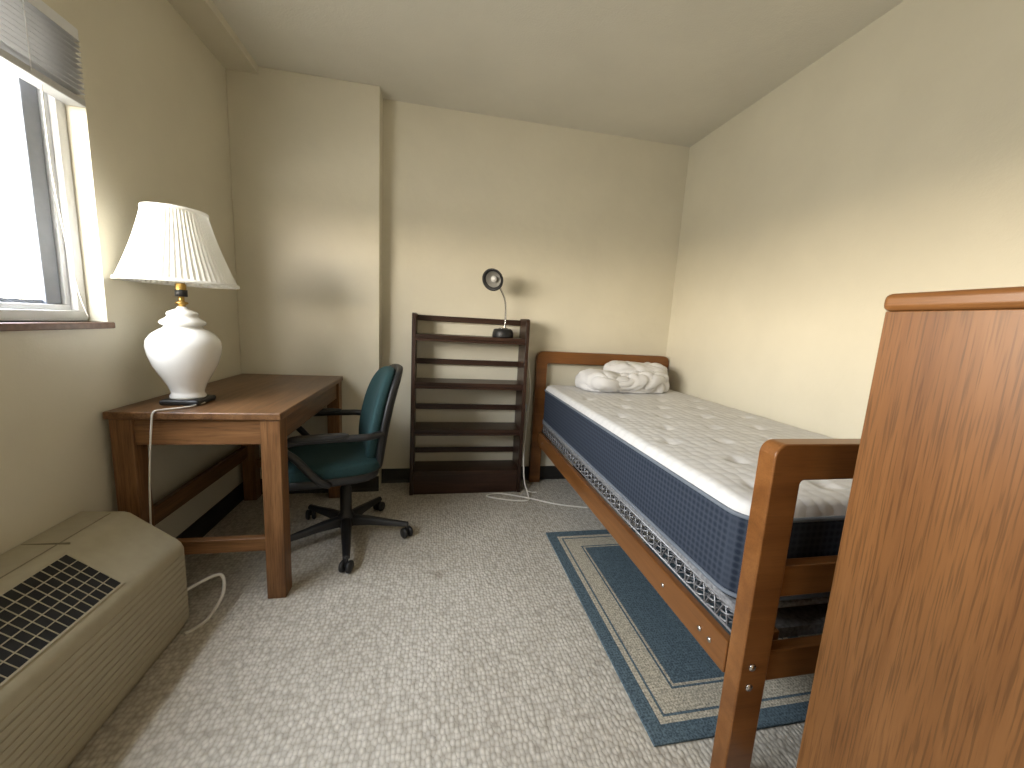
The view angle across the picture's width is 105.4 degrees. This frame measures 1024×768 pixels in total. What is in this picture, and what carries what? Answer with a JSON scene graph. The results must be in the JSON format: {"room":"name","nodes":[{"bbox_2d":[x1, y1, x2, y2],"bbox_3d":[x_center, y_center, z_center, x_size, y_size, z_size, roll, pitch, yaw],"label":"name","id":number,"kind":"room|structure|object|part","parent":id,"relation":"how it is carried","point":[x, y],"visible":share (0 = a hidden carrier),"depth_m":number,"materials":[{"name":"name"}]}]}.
{"room":"dorm room","nodes":[
{"label":"dorm room","id":0,"kind":"room"},
{"bbox_2d":[0,0,242,554],"bbox_3d":[-1.305,-0.189,0.234,0.200,2.440,4.400,1,9,-11],"label":"wall","id":1,"kind":"structure","parent":0,"point":[153,126],"depth_m":1.40,"materials":[{"name":"paint"}]},
{"bbox_2d":[0,0,88,320],"bbox_3d":[-1.296,-0.530,0.430,0.138,0.915,1.785,1,9,-11],"label":"window","id":2,"kind":"structure","parent":1,"relation":"in","point":[37,44],"depth_m":1.21,"materials":[{"name":"white plastic"}]},
{"bbox_3d":[-1.417,-0.599,0.837,0.037,0.809,0.822,1,9,-11],"label":"sash","id":3,"kind":"part","parent":2,"relation":"part of","materials":[{"name":"white plastic"}]},
{"bbox_3d":[-1.414,-0.600,0.842,0.050,0.845,0.850,1,9,-11],"label":"fixed sash","id":4,"kind":"part","parent":2,"relation":"part of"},
{"bbox_3d":[-1.244,-0.768,0.405,0.054,0.022,1.764,1,9,-11],"label":"rail","id":5,"kind":"part","parent":2,"relation":"part of","materials":[{"name":"white plastic"}]},
{"bbox_3d":[-1.327,-0.531,0.424,0.074,0.915,1.785,1,9,-11],"label":"frame","id":6,"kind":"part","parent":2,"relation":"part of","materials":[{"name":"white plastic"}]},
{"bbox_3d":[-1.399,-0.560,1.218,0.016,0.696,0.064,3,9,-2],"label":"pull cord","id":7,"kind":"part","parent":2,"relation":"part of","materials":[{"name":"white"}]},
{"bbox_2d":[0,321,114,330],"bbox_3d":[-1.316,-0.067,0.498,0.146,0.022,1.817,1,9,-11],"label":"window sill","id":8,"kind":"structure","parent":1,"relation":"attached to","point":[24,326],"depth_m":1.17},
{"bbox_2d":[176,482,243,537],"bbox_3d":[-1.252,0.979,0.368,0.014,0.100,4.268,1,9,-11],"label":"baseboard","id":9,"kind":"structure","parent":1,"relation":"attached to","point":[212,517],"depth_m":2.07,"materials":[{"name":"black plastic"}]},
{"bbox_2d":[168,0,257,73],"bbox_3d":[-1.051,-1.358,0.023,0.160,0.040,4.268,1,9,-11],"label":"ceiling soffit","id":10,"kind":"structure","parent":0,"point":[203,17],"depth_m":1.82,"materials":[{"name":"beige paint"}]},
{"bbox_2d":[226,66,382,487],"bbox_3d":[-1.218,-0.516,2.398,0.788,2.440,0.132,1,9,-11],"label":"wall","id":11,"kind":"structure","parent":0,"point":[306,151],"depth_m":2.27,"materials":[{"name":"paint"}]},
{"bbox_2d":[261,476,378,494],"bbox_3d":[-1.268,0.650,2.504,0.788,0.100,0.014,1,9,-11],"label":"baseboard","id":12,"kind":"structure","parent":11,"relation":"attached to","point":[371,485],"depth_m":2.56,"materials":[{"name":"black plastic"}]},
{"bbox_2d":[67,478,821,767],"bbox_3d":[0.078,1.101,0.711,3.160,0.100,4.600,1,9,-11],"label":"floor","id":13,"kind":"structure","parent":0,"point":[465,640],"depth_m":1.30,"materials":[{"name":"carpet"}]},
{"bbox_2d":[0,511,225,767],"bbox_3d":[-1.162,0.729,0.859,0.365,0.456,1.267,1,9,-11],"label":"heater unit","id":14,"kind":"object","parent":13,"relation":"on","point":[89,603],"visible":1,"depth_m":1.02,"materials":[{"name":"beige metal"}]},
{"bbox_2d":[0,552,124,686],"bbox_3d":[-1.110,0.583,0.734,0.133,0.106,0.771,1,9,-11],"label":"grille","id":15,"kind":"object","parent":14,"relation":"attached to","point":[42,608],"depth_m":0.96,"materials":[{"name":"black metal"}]},
{"bbox_3d":[-1.147,0.806,1.431,0.109,0.133,0.184,10,11,38],"label":"power cord","id":16,"kind":"part","parent":14,"relation":"part of","materials":[{"name":"white plastic"}]},
{"bbox_2d":[102,374,342,598],"bbox_3d":[-1.252,0.401,1.940,0.563,0.765,1.000,1,9,-11],"label":"desk","id":17,"kind":"object","parent":13,"relation":"on","point":[247,410],"visible":0.85,"depth_m":1.51,"materials":[{"name":"brown wood"}]},
{"bbox_3d":[-1.399,0.482,1.453,0.070,0.737,0.070,1,9,-11],"label":"leg","id":18,"kind":"part","parent":17,"relation":"part of","materials":[{"name":"brown wood"}]},
{"bbox_2d":[110,202,239,524],"bbox_3d":[-1.276,0.083,1.539,0.370,1.461,0.376,1,9,-11],"label":"table lamp","id":19,"kind":"object","parent":17,"relation":"on","point":[177,246],"visible":1,"depth_m":1.41,"materials":[{"name":"white ceramic"}]},
{"bbox_3d":[-1.237,-0.632,1.432,0.198,0.012,0.198,1,9,-11],"label":"shade trim","id":20,"kind":"part","parent":19,"relation":"part of","materials":[{"name":"white fabric"}]},
{"bbox_3d":[-1.251,-0.382,1.471,0.370,0.012,0.370,1,9,-11],"label":"shade trim","id":21,"kind":"part","parent":19,"relation":"part of","materials":[{"name":"white fabric"}]},
{"bbox_3d":[-1.244,-0.507,1.452,0.363,0.260,0.363,1,9,-11],"label":"lamp shade","id":22,"kind":"part","parent":19,"relation":"part of","materials":[{"name":"white fabric"}]},
{"bbox_3d":[-1.264,0.453,1.485,0.045,0.749,0.222,8,10,29],"label":"lamp cord","id":23,"kind":"part","parent":19,"relation":"part of","materials":[{"name":"white plastic"}]},
{"bbox_2d":[174,289,187,296],"bbox_3d":[-1.253,-0.344,1.477,0.039,0.025,0.039,1,9,-11],"label":"switch","id":24,"kind":"object","parent":19,"relation":"attached to","point":[177,292],"depth_m":1.46,"materials":[{"name":"black plastic"}]},
{"bbox_3d":[-1.569,0.337,2.335,0.070,0.737,0.070,1,9,-11],"label":"leg","id":25,"kind":"part","parent":17,"relation":"part of","materials":[{"name":"brown wood"}]},
{"bbox_3d":[-0.931,0.493,1.545,0.070,0.737,0.070,1,9,-11],"label":"leg","id":26,"kind":"part","parent":17,"relation":"part of","materials":[{"name":"brown wood"}]},
{"bbox_3d":[-0.991,0.105,1.941,0.025,0.097,0.836,1,9,-11],"label":"drawer","id":27,"kind":"part","parent":17,"relation":"part of","materials":[{"name":"brown wood"}]},
{"bbox_3d":[-1.101,0.348,2.427,0.070,0.737,0.070,1,9,-11],"label":"leg","id":28,"kind":"part","parent":17,"relation":"part of","materials":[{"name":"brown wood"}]},
{"bbox_2d":[287,364,412,573],"bbox_3d":[-0.835,0.355,1.940,0.649,0.899,0.629,-1,10,-27],"label":"office chair","id":29,"kind":"object","parent":13,"relation":"on","point":[316,461],"visible":0.84,"depth_m":1.85,"materials":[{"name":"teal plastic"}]},
{"bbox_3d":[-0.985,0.712,1.909,0.295,0.059,0.055,-4,12,-41],"label":"leg","id":30,"kind":"part","parent":29,"relation":"part of","materials":[{"name":"black plastic"}]},
{"bbox_3d":[-1.001,0.681,2.103,0.295,0.059,0.055,8,10,30],"label":"leg","id":31,"kind":"part","parent":29,"relation":"part of","materials":[{"name":"black plastic"}]},
{"bbox_3d":[-0.984,0.273,2.121,0.435,0.254,0.113,-1,10,-27],"label":"armrest","id":32,"kind":"part","parent":29,"relation":"part of","materials":[{"name":"black plastic"}]},
{"bbox_3d":[-0.906,0.363,1.932,0.470,0.084,0.480,-1,10,-27],"label":"seat","id":33,"kind":"part","parent":29,"relation":"part of","materials":[{"name":"teal fabric"}]},
{"bbox_3d":[-0.790,0.342,1.742,0.435,0.254,0.113,-1,10,-27],"label":"armrest","id":34,"kind":"part","parent":29,"relation":"part of","materials":[{"name":"black plastic"}]},
{"bbox_3d":[-0.793,0.729,1.866,0.055,0.059,0.295,-1,9,-23],"label":"leg","id":35,"kind":"part","parent":29,"relation":"part of","materials":[{"name":"black plastic"}]},
{"bbox_3d":[-0.820,0.679,2.180,0.055,0.059,0.295,5,9,13],"label":"leg","id":36,"kind":"part","parent":29,"relation":"part of","materials":[{"name":"black plastic"}]},
{"bbox_3d":[-0.688,0.151,2.005,0.157,0.480,0.410,-1,10,-27],"label":"backrest","id":37,"kind":"part","parent":29,"relation":"part of","materials":[{"name":"teal fabric"}]},
{"bbox_3d":[-0.692,0.709,2.033,0.295,0.059,0.055,2,9,-5],"label":"leg","id":38,"kind":"part","parent":29,"relation":"part of","materials":[{"name":"black plastic"}]},
{"bbox_2d":[409,312,529,494],"bbox_3d":[-0.295,0.139,2.626,0.740,1.178,0.208,1,9,-11],"label":"bookcase","id":39,"kind":"object","parent":13,"relation":"on","point":[475,476],"visible":1,"depth_m":2.61,"materials":[{"name":"brown wood"}]},
{"bbox_3d":[-0.331,0.464,2.767,0.692,0.036,0.018,1,9,-11],"label":"rail","id":40,"kind":"part","parent":39,"relation":"part of","materials":[{"name":"brown wood"}]},
{"bbox_3d":[-0.319,0.575,2.695,0.692,0.024,0.200,1,9,-11],"label":"shelf","id":41,"kind":"part","parent":39,"relation":"part of","materials":[{"name":"brown wood"}]},
{"bbox_3d":[-0.314,0.158,2.720,0.692,0.036,0.018,1,9,-11],"label":"rail","id":42,"kind":"part","parent":39,"relation":"part of","materials":[{"name":"brown wood"}]},
{"bbox_3d":[-0.304,0.295,2.652,0.692,0.024,0.200,1,9,-11],"label":"shelf","id":43,"kind":"part","parent":39,"relation":"part of","materials":[{"name":"brown wood"}]},
{"bbox_3d":[-0.297,-0.148,2.673,0.692,0.036,0.018,1,9,-11],"label":"rail","id":44,"kind":"part","parent":39,"relation":"part of","materials":[{"name":"brown wood"}]},
{"bbox_3d":[-0.287,-0.007,2.606,0.692,0.024,0.200,1,9,-11],"label":"shelf","id":45,"kind":"part","parent":39,"relation":"part of","materials":[{"name":"brown wood"}]},
{"bbox_3d":[-0.281,-0.429,2.629,0.692,0.036,0.018,1,9,-11],"label":"rail","id":46,"kind":"part","parent":39,"relation":"part of","materials":[{"name":"brown wood"}]},
{"bbox_3d":[-0.271,-0.304,2.560,0.692,0.024,0.200,1,9,-11],"label":"shelf","id":47,"kind":"part","parent":39,"relation":"part of","materials":[{"name":"brown wood"}]},
{"bbox_2d":[482,268,512,337],"bbox_3d":[-0.077,-0.513,2.519,0.140,0.423,0.231,9,11,34],"label":"desk lamp","id":48,"kind":"object","parent":39,"relation":"on","point":[492,279],"visible":1,"depth_m":2.47,"materials":[{"name":"black plastic"}]},
{"bbox_3d":[-0.109,-0.659,2.452,0.040,0.042,0.051,9,11,34],"label":"bulb","id":49,"kind":"part","parent":48,"relation":"part of","materials":[{"name":"white glass"}]},
{"bbox_2d":[486,351,588,508],"bbox_3d":[0.196,0.264,2.576,0.672,1.002,0.266,4,9,5],"label":"power cord","id":50,"kind":"object","parent":13,"relation":"on","point":[528,497],"visible":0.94,"depth_m":2.62,"materials":[{"name":"white plastic"}]},
{"bbox_2d":[546,528,814,746],"bbox_3d":[0.673,0.926,1.700,0.780,0.008,1.120,1,9,-11],"label":"area rug","id":51,"kind":"object","parent":13,"relation":"on","point":[674,687],"visible":0.49,"depth_m":1.40,"materials":[{"name":"blue fabric"}]},
{"bbox_2d":[528,351,860,767],"bbox_3d":[0.829,0.410,1.965,1.020,0.965,1.989,1,9,-11],"label":"frame","id":52,"kind":"object","parent":13,"relation":"on","point":[753,654],"visible":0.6,"depth_m":0.97,"materials":[{"name":"brown wood"}]},
{"bbox_3d":[0.648,0.255,2.908,1.020,0.965,0.045,1,9,-11],"label":"headboard frame","id":53,"kind":"part","parent":52,"relation":"part of","materials":[{"name":"brown wood"}]},
{"bbox_3d":[0.372,0.539,1.902,0.025,0.090,1.893,1,9,-11],"label":"rail","id":54,"kind":"part","parent":52,"relation":"part of","materials":[{"name":"brown wood"}]},
{"bbox_2d":[543,385,852,600],"bbox_3d":[0.856,0.292,1.956,0.966,0.270,1.890,1,9,-11],"label":"mattress","id":55,"kind":"object","parent":52,"relation":"on","point":[687,464],"visible":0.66,"depth_m":1.36,"materials":[{"name":"white fabric"}]},
{"bbox_2d":[575,360,668,392],"bbox_3d":[0.762,-0.057,2.648,0.655,0.195,0.369,1,9,-11],"label":"comforter","id":56,"kind":"object","parent":55,"relation":"on","point":[616,376],"visible":1,"depth_m":2.54,"materials":[{"name":"fabric"}]},
{"bbox_3d":[1.023,0.590,1.035,0.965,0.912,0.047,1,9,-11],"label":"footboard frame","id":57,"kind":"part","parent":52,"relation":"part of","materials":[{"name":"brown wood"}]},
{"bbox_3d":[1.000,0.702,1.049,0.870,0.085,0.031,1,9,-11],"label":"foot rail","id":58,"kind":"part","parent":52,"relation":"part of","materials":[{"name":"brown wood"}]},
{"bbox_3d":[1.012,0.477,1.014,0.870,0.080,0.031,1,9,-11],"label":"foot rail","id":59,"kind":"part","parent":52,"relation":"part of","materials":[{"name":"brown wood"}]},
{"bbox_2d":[796,286,1023,767],"bbox_3d":[1.158,0.489,0.665,0.848,1.238,0.561,1,9,-11],"label":"dresser","id":60,"kind":"object","parent":13,"relation":"on","point":[920,664],"visible":1,"depth_m":0.68,"materials":[{"name":"brown wood"}]},
{"bbox_2d":[382,99,689,468],"bbox_3d":[-0.273,-0.511,2.700,3.160,2.440,0.100,1,9,-11],"label":"wall","id":61,"kind":"structure","parent":0,"point":[581,228],"depth_m":2.66,"materials":[{"name":"paint"}]},
{"bbox_2d":[381,465,595,482],"bbox_3d":[0.110,0.664,2.908,2.072,0.100,0.014,1,9,-11],"label":"baseboard","id":62,"kind":"structure","parent":61,"relation":"attached to","point":[398,475],"depth_m":2.75,"materials":[{"name":"black plastic"}]},
{"bbox_3d":[0.089,0.171,2.809,0.035,0.060,0.039,1,9,-11],"label":"plug","id":63,"kind":"object","parent":61,"relation":"attached to","visible":0},
{"bbox_2d":[524,409,536,492],"bbox_3d":[0.110,0.465,2.726,0.052,0.558,0.225,-2,10,-29],"label":"lead","id":64,"kind":"object","parent":63,"relation":"attached to","point":[525,409],"visible":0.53,"depth_m":2.73,"materials":[{"name":"white plastic"}]},
{"bbox_2d":[212,0,903,146],"bbox_3d":[0.215,-1.406,0.326,3.160,0.100,4.600,1,9,-11],"label":"ceiling","id":65,"kind":"structure","parent":0,"point":[674,72],"depth_m":1.86,"materials":[{"name":"paint"}]},
{"bbox_2d":[666,0,1023,438],"bbox_3d":[1.647,-0.115,0.814,0.100,2.440,4.400,1,9,-11],"label":"wall","id":66,"kind":"structure","parent":0,"point":[892,162],"depth_m":1.67,"materials":[{"name":"paint"}]}
]}

